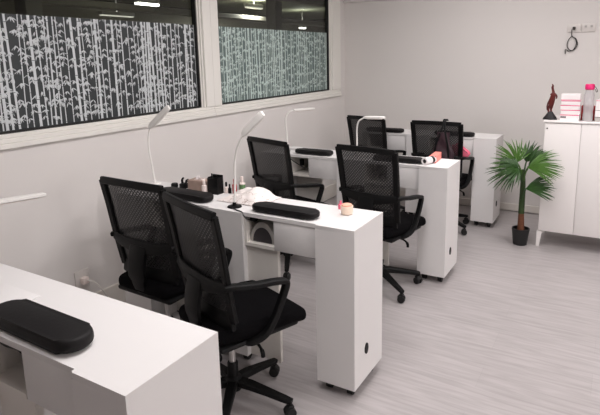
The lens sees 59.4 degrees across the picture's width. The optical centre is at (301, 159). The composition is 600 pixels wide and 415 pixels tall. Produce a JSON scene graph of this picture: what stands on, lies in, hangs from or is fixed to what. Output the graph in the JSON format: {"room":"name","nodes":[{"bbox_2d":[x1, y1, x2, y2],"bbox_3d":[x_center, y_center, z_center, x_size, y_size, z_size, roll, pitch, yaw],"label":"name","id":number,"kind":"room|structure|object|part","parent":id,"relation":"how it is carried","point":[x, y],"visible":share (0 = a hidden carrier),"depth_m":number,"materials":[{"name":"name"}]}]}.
{"room":"salon","nodes":[
{"label":"salon","id":0,"kind":"room"},
{"bbox_2d":[0,0,344,292],"bbox_3d":[-1.824,-0.118,2.020,0.100,2.500,8.760,5,13,31],"label":"wall","id":1,"kind":"structure","parent":0,"point":[64,232],"depth_m":3.09,"materials":[{"name":"paint"}]},
{"bbox_2d":[74,267,89,288],"bbox_3d":[-1.237,0.683,2.994,0.045,0.110,0.090,5,13,31],"label":"wall outlet","id":2,"kind":"object","parent":1,"relation":"attached to","point":[81,277],"visible":0.91,"depth_m":2.98,"materials":[{"name":"plastic"}]},
{"bbox_2d":[0,0,215,149],"bbox_3d":[-1.325,-0.772,2.700,0.080,1.358,2.542,5,13,31],"label":"window","id":3,"kind":"structure","parent":1,"relation":"in","point":[62,78],"depth_m":3.02,"materials":[{"name":"paint"}]},
{"bbox_2d":[95,182,336,301],"bbox_3d":[-1.753,1.037,2.208,0.016,0.142,8.746,5,13,31],"label":"baseboard","id":4,"kind":"structure","parent":1,"relation":"attached to","point":[113,291],"depth_m":3.24,"materials":[{"name":"paint"}]},
{"bbox_2d":[209,0,341,115],"bbox_3d":[-0.144,-1.173,4.631,0.080,1.358,2.058,5,13,31],"label":"window","id":5,"kind":"structure","parent":1,"relation":"in","point":[253,68],"depth_m":4.55,"materials":[{"name":"paint"}]},
{"bbox_2d":[219,27,326,101],"bbox_3d":[-0.177,-0.859,4.662,0.002,0.565,1.708,5,13,31],"label":"print","id":6,"kind":"object","parent":5,"relation":"attached to","point":[256,64],"depth_m":4.51},
{"bbox_2d":[125,195,599,414],"bbox_3d":[0.712,1.381,0.780,5.950,0.080,8.960,5,13,31],"label":"floor","id":7,"kind":"structure","parent":0,"point":[511,329],"depth_m":2.80,"materials":[{"name":"grey wood"}]},
{"bbox_2d":[87,280,109,297],"bbox_3d":[-1.040,0.799,3.062,0.314,0.269,0.185,1,11,13],"label":"cable","id":8,"kind":"object","parent":7,"relation":"on","point":[87,280],"visible":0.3,"depth_m":3.02,"materials":[{"name":"white plastic"}]},
{"bbox_2d":[0,263,222,414],"bbox_3d":[-0.899,0.803,1.685,1.434,0.780,0.305,5,13,31],"label":"desk","id":9,"kind":"object","parent":7,"relation":"on","point":[138,360],"visible":0.83,"depth_m":1.32,"materials":[{"name":"white laminate"}]},
{"bbox_2d":[0,342,21,353],"bbox_3d":[-0.785,0.538,1.425,0.152,0.106,0.030,3,12,23],"label":"cable","id":10,"kind":"object","parent":9,"relation":"hanging from","point":[3,344],"visible":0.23,"depth_m":1.40,"materials":[{"name":"black plastic"}]},
{"bbox_2d":[0,282,40,302],"bbox_3d":[-0.925,0.420,1.594,0.220,0.008,0.150,5,13,31],"label":"tray","id":11,"kind":"object","parent":9,"relation":"on","point":[7,292],"visible":0.71,"depth_m":1.61,"materials":[{"name":"white plastic"}]},
{"bbox_3d":[-0.763,0.895,1.486,0.175,0.570,0.020,5,13,31],"label":"panel","id":12,"kind":"part","parent":9,"relation":"part of","materials":[{"name":"white laminate"}]},
{"bbox_2d":[0,192,45,204],"bbox_3d":[-1.274,0.244,2.139,0.070,0.160,0.477,9,15,42],"label":"desk lamp","id":13,"kind":"object","parent":9,"relation":"on","point":[7,200],"visible":1,"depth_m":2.22,"materials":[{"name":"beige plastic"}]},
{"bbox_2d":[0,299,93,354],"bbox_3d":[-0.690,0.437,1.388,0.375,0.042,0.100,6,13,32],"label":"cushion","id":14,"kind":"object","parent":9,"relation":"on","point":[56,332],"visible":1,"depth_m":1.35,"materials":[{"name":"black leather"}]},
{"bbox_3d":[-0.617,0.564,1.307,0.222,0.141,0.013,5,13,31],"label":"drawer","id":15,"kind":"part","parent":9,"relation":"part of","materials":[{"name":"white laminate"}]},
{"bbox_2d":[99,176,222,361],"bbox_3d":[-0.661,0.527,2.629,0.551,0.952,0.537,6,13,32],"label":"office chair","id":16,"kind":"object","parent":7,"relation":"on","point":[141,232],"visible":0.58,"depth_m":2.44,"materials":[{"name":"black fabric"}]},
{"bbox_3d":[-0.755,0.337,2.464,0.441,0.511,0.114,6,13,32],"label":"backrest frame","id":17,"kind":"part","parent":16,"relation":"part of","materials":[{"name":"black plastic"}]},
{"bbox_3d":[-0.651,0.571,2.664,0.410,0.083,0.427,6,13,32],"label":"seat","id":18,"kind":"part","parent":16,"relation":"part of","materials":[{"name":"black fabric"}]},
{"bbox_2d":[162,191,305,414],"bbox_3d":[-0.305,0.596,2.230,0.555,0.952,0.537,-10,14,-37],"label":"office chair","id":19,"kind":"object","parent":7,"relation":"on","point":[247,313],"visible":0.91,"depth_m":2.08,"materials":[{"name":"black fabric"}]},
{"bbox_3d":[-0.409,0.402,2.089,0.114,0.511,0.441,-10,14,-38],"label":"backrest frame","id":20,"kind":"part","parent":19,"relation":"part of","materials":[{"name":"black plastic"}]},
{"bbox_3d":[-0.413,0.540,2.349,0.287,0.299,0.112,-10,14,-38],"label":"armrest","id":21,"kind":"part","parent":19,"relation":"part of","materials":[{"name":"black plastic"}]},
{"bbox_3d":[-0.262,0.643,2.251,0.427,0.083,0.410,-10,14,-38],"label":"seat","id":22,"kind":"part","parent":19,"relation":"part of","materials":[{"name":"black fabric"}]},
{"bbox_3d":[-0.184,0.590,2.066,0.287,0.299,0.112,-10,14,-38],"label":"armrest","id":23,"kind":"part","parent":19,"relation":"part of","materials":[{"name":"black plastic"}]},
{"bbox_3d":[-0.198,0.758,2.155,0.140,0.058,0.018,9,15,44],"label":"tilt lever","id":24,"kind":"part","parent":19,"relation":"part of","materials":[{"name":"black plastic"}]},
{"bbox_2d":[123,181,382,394],"bbox_3d":[-0.308,0.591,2.708,1.434,0.780,0.305,5,13,31],"label":"desk","id":25,"kind":"object","parent":7,"relation":"on","point":[347,250],"visible":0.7,"depth_m":2.33,"materials":[{"name":"white laminate"}]},
{"bbox_2d":[148,105,169,184],"bbox_3d":[-0.801,-0.081,2.974,0.185,0.459,0.070,5,13,31],"label":"desk lamp","id":26,"kind":"object","parent":25,"relation":"on","point":[166,109],"visible":0.98,"depth_m":2.97,"materials":[{"name":"beige plastic"}]},
{"bbox_3d":[-0.628,0.605,2.963,0.218,0.570,0.020,5,13,31],"label":"panel","id":27,"kind":"part","parent":25,"relation":"part of","materials":[{"name":"white laminate"}]},
{"bbox_2d":[179,177,188,188],"bbox_3d":[-0.647,0.128,2.923,0.054,0.060,0.040,5,13,31],"label":"tape dispenser","id":28,"kind":"object","parent":25,"relation":"on","point":[182,184],"visible":0.83,"depth_m":2.91,"materials":[{"name":"black plastic"}]},
{"bbox_2d":[163,186,213,202],"bbox_3d":[-0.599,0.180,2.714,0.360,0.036,0.090,6,13,33],"label":"cushion","id":29,"kind":"object","parent":25,"relation":"on","point":[185,194],"visible":0.67,"depth_m":2.66,"materials":[{"name":"black leather"}]},
{"bbox_2d":[188,175,207,191],"bbox_3d":[-0.549,0.126,2.862,0.120,0.085,0.070,5,12,28],"label":"tissue box","id":30,"kind":"object","parent":25,"relation":"on","point":[196,183],"visible":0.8,"depth_m":2.84,"materials":[{"name":"beige cardboard"}]},
{"bbox_2d":[202,180,206,191],"bbox_3d":[-0.515,0.144,2.791,0.028,0.075,0.028,5,13,31],"label":"lotion bottle","id":31,"kind":"object","parent":25,"relation":"on","point":[204,187],"visible":0.72,"depth_m":2.78,"materials":[{"name":"beige plastic"}]},
{"bbox_2d":[207,173,223,194],"bbox_3d":[-0.456,0.127,2.793,0.068,0.105,0.050,5,13,31],"label":"box","id":32,"kind":"object","parent":25,"relation":"on","point":[215,181],"visible":0.9,"depth_m":2.78,"materials":[{"name":"black plastic"}]},
{"bbox_2d":[224,182,227,192],"bbox_3d":[-0.399,0.147,2.799,0.022,0.060,0.022,5,13,31],"label":"bottle","id":33,"kind":"object","parent":25,"relation":"on","point":[226,186],"visible":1,"depth_m":2.79,"materials":[{"name":"beige plastic"}]},
{"bbox_2d":[232,179,236,193],"bbox_3d":[-0.353,0.139,2.787,0.024,0.078,0.024,5,13,31],"label":"bottle","id":34,"kind":"object","parent":25,"relation":"on","point":[233,179],"visible":0.44,"depth_m":2.78,"materials":[{"name":"plastic"}]},
{"bbox_2d":[239,176,244,189],"bbox_3d":[-0.312,0.133,2.778,0.033,0.092,0.032,5,13,31],"label":"spray bottle","id":35,"kind":"object","parent":25,"relation":"on","point":[241,184],"visible":0.72,"depth_m":2.77,"materials":[{"name":"beige plastic"}]},
{"bbox_2d":[228,111,264,208],"bbox_3d":[-0.264,0.005,2.454,0.215,0.466,0.070,5,13,31],"label":"desk lamp","id":36,"kind":"object","parent":25,"relation":"on","point":[258,117],"visible":1,"depth_m":2.44,"materials":[{"name":"white plastic"}]},
{"bbox_2d":[217,187,280,205],"bbox_3d":[-0.264,0.168,2.663,0.269,0.062,0.209,5,13,31],"label":"hand towel","id":37,"kind":"object","parent":25,"relation":"on","point":[248,196],"visible":0.87,"depth_m":2.62,"materials":[{"name":"white fabric"}]},
{"bbox_2d":[251,220,273,244],"bbox_3d":[-0.155,0.330,2.483,0.140,0.100,0.103,5,13,31],"label":"fan","id":38,"kind":"object","parent":25,"relation":"in","point":[263,231],"visible":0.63,"depth_m":2.44,"materials":[{"name":"white plastic"}]},
{"bbox_2d":[253,228,271,243],"bbox_3d":[-0.180,0.349,2.443,0.106,0.070,0.004,5,13,31],"label":"grille","id":39,"kind":"object","parent":38,"relation":"attached to","point":[264,235],"depth_m":2.44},
{"bbox_3d":[-0.172,0.683,2.509,0.175,0.570,0.020,5,13,31],"label":"panel","id":40,"kind":"part","parent":25,"relation":"part of","materials":[{"name":"white laminate"}]},
{"bbox_2d":[252,201,319,219],"bbox_3d":[-0.073,0.232,2.397,0.350,0.034,0.085,5,13,31],"label":"cushion","id":41,"kind":"object","parent":25,"relation":"on","point":[281,209],"visible":1,"depth_m":2.37,"materials":[{"name":"black leather"}]},
{"bbox_3d":[-0.026,0.352,2.330,0.222,0.141,0.013,5,13,31],"label":"drawer","id":42,"kind":"part","parent":25,"relation":"part of","materials":[{"name":"white laminate"}]},
{"bbox_2d":[340,203,352,214],"bbox_3d":[0.206,0.222,2.375,0.058,0.050,0.058,5,13,31],"label":"candle cup","id":43,"kind":"object","parent":25,"relation":"on","point":[346,208],"visible":1,"depth_m":2.35,"materials":[{"name":"wax"}]},
{"bbox_2d":[247,136,329,279],"bbox_3d":[-0.104,0.295,3.757,0.553,0.952,0.540,-11,15,-41],"label":"office chair","id":44,"kind":"object","parent":7,"relation":"on","point":[271,162],"visible":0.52,"depth_m":3.57,"materials":[{"name":"black fabric"}]},
{"bbox_3d":[-0.205,0.102,3.611,0.114,0.511,0.441,-11,15,-41],"label":"backrest frame","id":45,"kind":"part","parent":44,"relation":"part of","materials":[{"name":"black plastic"}]},
{"bbox_3d":[0.024,0.287,3.600,0.287,0.299,0.112,-11,15,-41],"label":"armrest","id":46,"kind":"part","parent":44,"relation":"part of","materials":[{"name":"black plastic"}]},
{"bbox_3d":[-0.065,0.341,3.780,0.427,0.083,0.410,-11,15,-41],"label":"seat","id":47,"kind":"part","parent":44,"relation":"part of","materials":[{"name":"black fabric"}]},
{"bbox_2d":[290,148,459,281],"bbox_3d":[0.390,0.353,3.850,1.434,0.780,0.305,5,13,31],"label":"desk","id":48,"kind":"object","parent":7,"relation":"on","point":[438,182],"visible":0.44,"depth_m":3.45,"materials":[{"name":"white laminate"}]},
{"bbox_2d":[289,146,303,149],"bbox_3d":[-0.037,-0.088,4.076,0.100,0.018,0.070,5,13,31],"label":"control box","id":49,"kind":"object","parent":48,"relation":"on","point":[293,147],"visible":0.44,"depth_m":4.07,"materials":[{"name":"white plastic"}]},
{"bbox_2d":[285,108,314,146],"bbox_3d":[-0.004,-0.264,4.225,0.350,0.306,0.085,-12,15,-43],"label":"desk lamp","id":50,"kind":"object","parent":48,"relation":"on","point":[297,109],"visible":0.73,"depth_m":4.14,"materials":[{"name":"beige plastic"}]},
{"bbox_3d":[0.070,0.367,4.105,0.218,0.570,0.020,5,13,31],"label":"panel","id":51,"kind":"part","parent":48,"relation":"part of","materials":[{"name":"white laminate"}]},
{"bbox_2d":[295,148,332,155],"bbox_3d":[0.094,-0.057,3.860,0.310,0.034,0.085,5,13,31],"label":"cushion","id":52,"kind":"object","parent":48,"relation":"on","point":[311,151],"visible":1,"depth_m":3.83,"materials":[{"name":"black leather"}]},
{"bbox_3d":[0.158,0.066,3.778,0.234,0.141,0.013,5,13,31],"label":"drawer","id":53,"kind":"part","parent":48,"relation":"part of","materials":[{"name":"white laminate"}]},
{"bbox_2d":[356,116,384,145],"bbox_3d":[0.474,-0.167,3.723,0.242,0.287,0.070,5,13,31],"label":"desk lamp","id":54,"kind":"object","parent":48,"relation":"on","point":[364,117],"visible":0.72,"depth_m":3.69,"materials":[{"name":"beige plastic"}]},
{"bbox_3d":[0.527,0.445,3.651,0.175,0.570,0.020,5,13,31],"label":"panel","id":55,"kind":"part","parent":48,"relation":"part of","materials":[{"name":"white laminate"}]},
{"bbox_3d":[0.673,0.115,3.473,0.222,0.141,0.013,5,13,31],"label":"drawer","id":56,"kind":"part","parent":48,"relation":"part of","materials":[{"name":"white laminate"}]},
{"bbox_2d":[398,155,421,163],"bbox_3d":[0.651,-0.005,3.530,0.360,0.034,0.085,5,13,31],"label":"cushion","id":57,"kind":"object","parent":48,"relation":"on","point":[406,159],"visible":0.38,"depth_m":3.46,"materials":[{"name":"black leather"}]},
{"bbox_2d":[421,156,436,164],"bbox_3d":[0.834,0.003,3.431,0.100,0.049,0.049,-11,14,-40],"label":"paper roll","id":58,"kind":"object","parent":48,"relation":"on","point":[431,159],"visible":1,"depth_m":3.41,"materials":[{"name":"white paper"}]},
{"bbox_2d":[430,152,440,162],"bbox_3d":[0.901,-0.017,3.529,0.044,0.048,0.170,4,12,27],"label":"carton","id":59,"kind":"object","parent":48,"relation":"on","point":[437,155],"visible":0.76,"depth_m":3.51,"materials":[{"name":"pink cardboard"}]},
{"bbox_2d":[347,115,406,212],"bbox_3d":[0.701,0.044,4.954,0.554,0.952,0.538,-11,15,-42],"label":"office chair","id":60,"kind":"object","parent":7,"relation":"on","point":[371,132],"visible":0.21,"depth_m":4.76,"materials":[{"name":"black fabric"}]},
{"bbox_3d":[0.605,-0.148,4.805,0.114,0.511,0.441,-11,15,-42],"label":"backrest frame","id":61,"kind":"part","parent":60,"relation":"part of","materials":[{"name":"black plastic"}]},
{"bbox_3d":[0.835,0.036,4.801,0.287,0.299,0.112,-11,15,-42],"label":"armrest","id":62,"kind":"part","parent":60,"relation":"part of","materials":[{"name":"black plastic"}]},
{"bbox_2d":[335,144,425,302],"bbox_3d":[0.482,0.360,3.356,0.544,0.952,0.551,8,14,40],"label":"office chair","id":63,"kind":"object","parent":7,"relation":"on","point":[369,177],"visible":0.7,"depth_m":3.19,"materials":[{"name":"black fabric"}]},
{"bbox_3d":[0.408,0.165,3.217,0.441,0.511,0.114,8,14,40],"label":"backrest frame","id":64,"kind":"part","parent":63,"relation":"part of","materials":[{"name":"black plastic"}]},
{"bbox_3d":[0.531,0.401,3.404,0.410,0.083,0.427,8,14,40],"label":"seat","id":65,"kind":"part","parent":63,"relation":"part of","materials":[{"name":"black fabric"}]},
{"bbox_3d":[0.641,0.344,3.237,0.112,0.299,0.287,8,14,40],"label":"armrest","id":66,"kind":"part","parent":63,"relation":"part of","materials":[{"name":"black plastic"}]},
{"bbox_2d":[410,120,474,234],"bbox_3d":[1.188,0.123,4.497,0.551,0.952,0.551,6,13,33],"label":"office chair","id":67,"kind":"object","parent":7,"relation":"on","point":[423,132],"visible":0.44,"depth_m":4.36,"materials":[{"name":"black fabric"}]},
{"bbox_3d":[1.122,-0.073,4.356,0.441,0.511,0.114,6,13,33],"label":"backrest frame","id":68,"kind":"part","parent":67,"relation":"part of","materials":[{"name":"black plastic"}]},
{"bbox_2d":[431,119,453,158],"bbox_3d":[1.135,-0.159,4.207,0.147,0.328,0.140,-3,11,-9],"label":"handbag","id":69,"kind":"object","parent":67,"relation":"hanging from","point":[442,144],"visible":0.94,"depth_m":4.19,"materials":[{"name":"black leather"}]},
{"bbox_3d":[1.128,-0.178,4.227,0.130,0.298,0.044,-8,13,-32],"label":"handle","id":70,"kind":"part","parent":69,"relation":"part of","materials":[{"name":"black leather"}]},
{"bbox_3d":[1.160,-0.175,4.206,0.044,0.298,0.130,1,11,9],"label":"handle","id":71,"kind":"part","parent":69,"relation":"part of","materials":[{"name":"black leather"}]},
{"bbox_3d":[1.227,0.162,4.555,0.410,0.083,0.427,6,13,33],"label":"seat","id":72,"kind":"part","parent":67,"relation":"part of","materials":[{"name":"black fabric"}]},
{"bbox_2d":[463,146,470,156],"bbox_3d":[1.322,-0.083,4.343,0.147,0.112,0.046,6,13,33],"label":"pouch","id":73,"kind":"object","parent":67,"relation":"on","point":[466,153],"visible":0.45,"depth_m":4.31,"materials":[{"name":"pink fabric"}]},
{"bbox_3d":[1.355,0.102,4.403,0.112,0.299,0.287,6,13,33],"label":"armrest","id":74,"kind":"part","parent":67,"relation":"part of","materials":[{"name":"black plastic"}]},
{"bbox_2d":[387,129,503,226],"bbox_3d":[1.186,0.136,4.878,1.229,0.780,0.305,5,13,31],"label":"desk","id":75,"kind":"object","parent":7,"relation":"on","point":[485,202],"visible":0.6,"depth_m":4.52,"materials":[{"name":"white laminate"}]},
{"bbox_2d":[386,127,403,132],"bbox_3d":[0.784,-0.279,4.921,0.370,0.036,0.085,5,13,31],"label":"cushion","id":76,"kind":"object","parent":75,"relation":"on","point":[395,130],"visible":0.52,"depth_m":4.84,"materials":[{"name":"black leather"}]},
{"bbox_3d":[0.865,-0.159,4.858,0.234,0.141,0.013,5,13,31],"label":"drawer","id":77,"kind":"part","parent":75,"relation":"part of","materials":[{"name":"white laminate"}]},
{"bbox_3d":[1.380,-0.111,4.553,0.222,0.141,0.013,5,13,31],"label":"drawer","id":78,"kind":"part","parent":75,"relation":"part of","materials":[{"name":"white laminate"}]},
{"bbox_2d":[463,131,474,136],"bbox_3d":[1.337,-0.228,4.593,0.350,0.036,0.085,5,13,31],"label":"cushion","id":79,"kind":"object","parent":75,"relation":"on","point":[465,134],"visible":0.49,"depth_m":4.50,"materials":[{"name":"black leather"}]},
{"bbox_2d":[486,140,564,245],"bbox_3d":[1.685,0.264,4.009,0.565,0.840,0.352,5,13,31],"label":"potted palm","id":80,"kind":"object","parent":7,"relation":"on","point":[520,233],"visible":1,"depth_m":4.00,"materials":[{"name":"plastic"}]},
{"bbox_2d":[512,225,529,245],"bbox_3d":[1.723,0.599,4.136,0.132,0.132,0.131,5,13,31],"label":"pot","id":81,"kind":"object","parent":80,"relation":"attached to","point":[520,234],"depth_m":4.10,"materials":[{"name":"plastic"}]},
{"bbox_3d":[1.713,0.246,4.069,0.044,0.351,0.044,5,13,31],"label":"stem","id":82,"kind":"part","parent":80,"relation":"part of","materials":[{"name":"plant"}]},
{"bbox_2d":[536,115,599,245],"bbox_3d":[2.337,0.195,3.919,0.990,0.980,0.406,5,13,31],"label":"storage cabinet","id":83,"kind":"object","parent":7,"relation":"on","point":[574,209],"visible":0.9,"depth_m":3.88,"materials":[{"name":"paint"}]},
{"bbox_3d":[1.850,0.608,4.093,0.037,0.125,0.028,5,13,31],"label":"leg","id":84,"kind":"part","parent":83,"relation":"part of","materials":[{"name":"paint"}]},
{"bbox_2d":[543,84,557,119],"bbox_3d":[1.877,-0.436,3.951,0.101,0.266,0.063,5,13,31],"label":"figurine","id":85,"kind":"object","parent":83,"relation":"on","point":[550,115],"visible":1,"depth_m":3.94,"materials":[{"name":"black stone"}]},
{"bbox_3d":[1.930,0.143,3.933,0.238,0.833,0.017,5,13,31],"label":"door","id":86,"kind":"part","parent":83,"relation":"part of","materials":[{"name":"paint"}]},
{"bbox_2d":[560,114,579,120],"bbox_3d":[1.991,-0.317,3.897,0.127,0.048,0.091,5,13,31],"label":"carton","id":87,"kind":"object","parent":83,"relation":"on","point":[563,117],"visible":0.8,"depth_m":3.86,"materials":[{"name":"white cardboard"}]},
{"bbox_2d":[561,109,580,114],"bbox_3d":[1.992,-0.358,3.889,0.127,0.036,0.091,5,13,29],"label":"carton","id":88,"kind":"object","parent":87,"relation":"on","point":[563,111],"visible":0.89,"depth_m":3.85,"materials":[{"name":"white cardboard"}]},
{"bbox_2d":[560,105,580,109],"bbox_3d":[1.989,-0.392,3.883,0.127,0.034,0.091,6,13,32],"label":"carton","id":89,"kind":"object","parent":88,"relation":"on","point":[569,107],"visible":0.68,"depth_m":3.84,"materials":[{"name":"white cardboard"}]},
{"bbox_2d":[561,100,580,104],"bbox_3d":[1.990,-0.425,3.875,0.127,0.034,0.091,5,13,30],"label":"carton","id":90,"kind":"object","parent":89,"relation":"on","point":[563,102],"visible":0.85,"depth_m":3.84,"materials":[{"name":"white cardboard"}]},
{"bbox_2d":[561,93,581,99],"bbox_3d":[1.988,-0.464,3.869,0.127,0.044,0.091,5,13,31],"label":"carton","id":91,"kind":"object","parent":90,"relation":"on","point":[564,96],"visible":1,"depth_m":3.84,"materials":[{"name":"white cardboard"}]},
{"bbox_3d":[2.136,0.162,3.811,0.238,0.833,0.017,5,13,31],"label":"door","id":92,"kind":"part","parent":83,"relation":"part of","materials":[{"name":"paint"}]},
{"bbox_2d":[580,105,595,120],"bbox_3d":[2.125,-0.348,3.896,0.090,0.105,0.060,5,13,31],"label":"carton","id":93,"kind":"object","parent":83,"relation":"on","point":[582,105],"visible":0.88,"depth_m":3.88,"materials":[{"name":"red cardboard"}]},
{"bbox_2d":[582,84,597,121],"bbox_3d":[2.086,-0.413,3.807,0.068,0.268,0.078,-4,11,-15],"label":"water bottle","id":94,"kind":"object","parent":83,"relation":"on","point":[588,104],"visible":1,"depth_m":3.79,"materials":[{"name":"grey plastic"}]},
{"bbox_3d":[2.082,-0.526,3.790,0.062,0.040,0.062,5,13,31],"label":"lid","id":95,"kind":"part","parent":94,"relation":"part of","materials":[{"name":"pink plastic"}]},
{"bbox_3d":[2.197,-0.297,3.809,0.121,0.035,0.101,5,13,31],"label":"carton","id":96,"kind":"object","parent":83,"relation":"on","visible":0},
{"bbox_2d":[595,110,599,116],"bbox_3d":[2.196,-0.339,3.801,0.121,0.050,0.101,5,13,31],"label":"carton","id":97,"kind":"object","parent":96,"relation":"on","point":[597,112],"visible":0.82,"depth_m":3.78,"materials":[{"name":"white cardboard"}]},
{"bbox_2d":[596,99,599,109],"bbox_3d":[2.195,-0.398,3.789,0.121,0.070,0.101,5,13,31],"label":"carton","id":98,"kind":"object","parent":97,"relation":"on","point":[597,100],"visible":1,"depth_m":3.77,"materials":[{"name":"white cardboard"}]},
{"bbox_2d":[344,0,599,213],"bbox_3d":[2.952,-0.659,4.260,5.970,2.500,0.100,5,13,31],"label":"wall","id":99,"kind":"structure","parent":0,"point":[486,66],"depth_m":4.97,"materials":[{"name":"paint"}]},
{"bbox_2d":[344,0,378,2],"bbox_3d":[2.914,-1.456,4.040,5.740,0.090,0.030,5,13,31],"label":"trim","id":100,"kind":"structure","parent":99,"relation":"attached to","point":[345,1],"depth_m":5.42,"materials":[{"name":"paint"}]},
{"bbox_2d":[400,191,538,213],"bbox_3d":[2.958,0.538,4.438,5.750,0.067,0.014,5,13,31],"label":"baseboard","id":101,"kind":"structure","parent":99,"relation":"attached to","point":[464,201],"depth_m":5.01,"materials":[{"name":"paint"}]},
{"bbox_2d":[568,24,580,32],"bbox_3d":[2.321,-1.119,4.471,0.100,0.068,0.034,5,13,31],"label":"wall socket","id":102,"kind":"object","parent":99,"relation":"attached to","point":[574,27],"visible":1,"depth_m":4.47,"materials":[{"name":"plastic"}]},
{"bbox_2d":[565,30,577,53],"bbox_3d":[2.309,-1.009,4.492,0.096,0.206,0.031,5,13,31],"label":"hanging cable","id":103,"kind":"object","parent":102,"relation":"hanging from","point":[571,30],"visible":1,"depth_m":4.49,"materials":[{"name":"grey plastic"}]},
{"bbox_2d":[582,23,595,31],"bbox_3d":[2.419,-1.112,4.424,0.100,0.068,0.014,5,13,31],"label":"wall socket","id":104,"kind":"object","parent":99,"relation":"attached to","point":[590,27],"visible":1,"depth_m":4.42,"materials":[{"name":"plastic"}]},
{"label":"outside","id":105,"kind":"structure","parent":0,"visible":0},
{"bbox_2d":[104,0,324,19],"bbox_3d":[-1.890,-2.147,6.067,4.450,0.100,15.000,5,13,31],"label":"ceiling","id":106,"kind":"structure","parent":105,"point":[291,10],"depth_m":10.02,"materials":[{"name":"black"}]},
{"bbox_2d":[98,0,134,17],"bbox_3d":[-2.492,-2.104,7.076,0.080,0.342,0.550,5,13,31],"label":"strip light","id":107,"kind":"object","parent":106,"relation":"hanging from","point":[101,12],"visible":1,"depth_m":7.05,"materials":[{"name":"grey plastic"}]},
{"bbox_2d":[133,0,159,5],"bbox_3d":[-1.723,-1.889,5.848,0.080,0.330,0.330,5,13,31],"label":"strip light","id":108,"kind":"object","parent":106,"relation":"hanging from","point":[137,2],"visible":1,"depth_m":5.84,"materials":[{"name":"grey plastic"}]},
{"bbox_2d":[244,0,263,9],"bbox_3d":[-0.768,-2.529,8.540,0.080,0.142,0.440,5,13,31],"label":"strip light","id":109,"kind":"object","parent":106,"relation":"hanging from","point":[247,5],"visible":1,"depth_m":8.51,"materials":[{"name":"grey plastic"}]},
{"bbox_2d":[298,12,305,28],"bbox_3d":[0.021,-2.835,10.613,0.080,0.367,0.200,5,13,31],"label":"strip light","id":110,"kind":"object","parent":106,"relation":"hanging from","point":[299,26],"visible":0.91,"depth_m":10.59,"materials":[{"name":"grey plastic"}]},
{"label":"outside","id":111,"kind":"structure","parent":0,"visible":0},
{"bbox_3d":[-1.836,0.326,6.548,4.450,0.100,15.000,5,13,31],"label":"floor","id":112,"kind":"structure","parent":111,"visible":0},
{"bbox_2d":[14,0,42,15],"bbox_3d":[-2.638,-0.693,5.279,0.180,2.420,0.180,5,13,31],"label":"column","id":113,"kind":"structure","parent":112,"relation":"on","point":[22,7],"depth_m":5.06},
{"bbox_2d":[266,0,281,29],"bbox_3d":[-0.394,-1.308,8.184,0.180,2.420,0.180,5,13,31],"label":"column","id":114,"kind":"structure","parent":112,"relation":"on","point":[273,7],"depth_m":7.94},
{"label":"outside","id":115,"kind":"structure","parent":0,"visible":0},
{"bbox_2d":[93,0,306,20],"bbox_3d":[-3.736,-1.467,7.338,0.100,3.200,15.000,5,13,31],"label":"wall","id":116,"kind":"structure","parent":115,"point":[93,0],"depth_m":9.60,"materials":[{"name":"grey paint"}]},
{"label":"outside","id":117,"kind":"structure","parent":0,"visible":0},
{"bbox_2d":[307,19,324,21],"bbox_3d":[2.060,-2.225,12.624,4.350,2.420,0.100,5,13,31],"label":"wall","id":118,"kind":"structure","parent":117,"point":[316,20],"depth_m":13.28,"materials":[{"name":"grey paint"}]},
{"bbox_2d":[0,0,324,32],"bbox_3d":[-3.105,-1.957,6.851,0.200,0.280,15.000,5,13,31],"label":"trim","id":119,"kind":"structure","parent":118,"relation":"attached to","point":[5,7],"depth_m":7.90,"materials":[{"name":"metal"}]},
{"bbox_2d":[0,0,324,26],"bbox_3d":[-2.290,-1.856,6.373,0.200,0.070,15.000,5,13,31],"label":"trim","id":120,"kind":"structure","parent":118,"relation":"attached to","point":[87,4],"depth_m":6.73,"materials":[{"name":"black metal"}]},
{"bbox_2d":[278,0,324,6],"bbox_3d":[-1.200,-1.926,5.692,0.150,0.100,15.000,5,13,31],"label":"trim","id":121,"kind":"structure","parent":118,"relation":"attached to","point":[321,3],"depth_m":7.76,"materials":[{"name":"black"}]}
]}

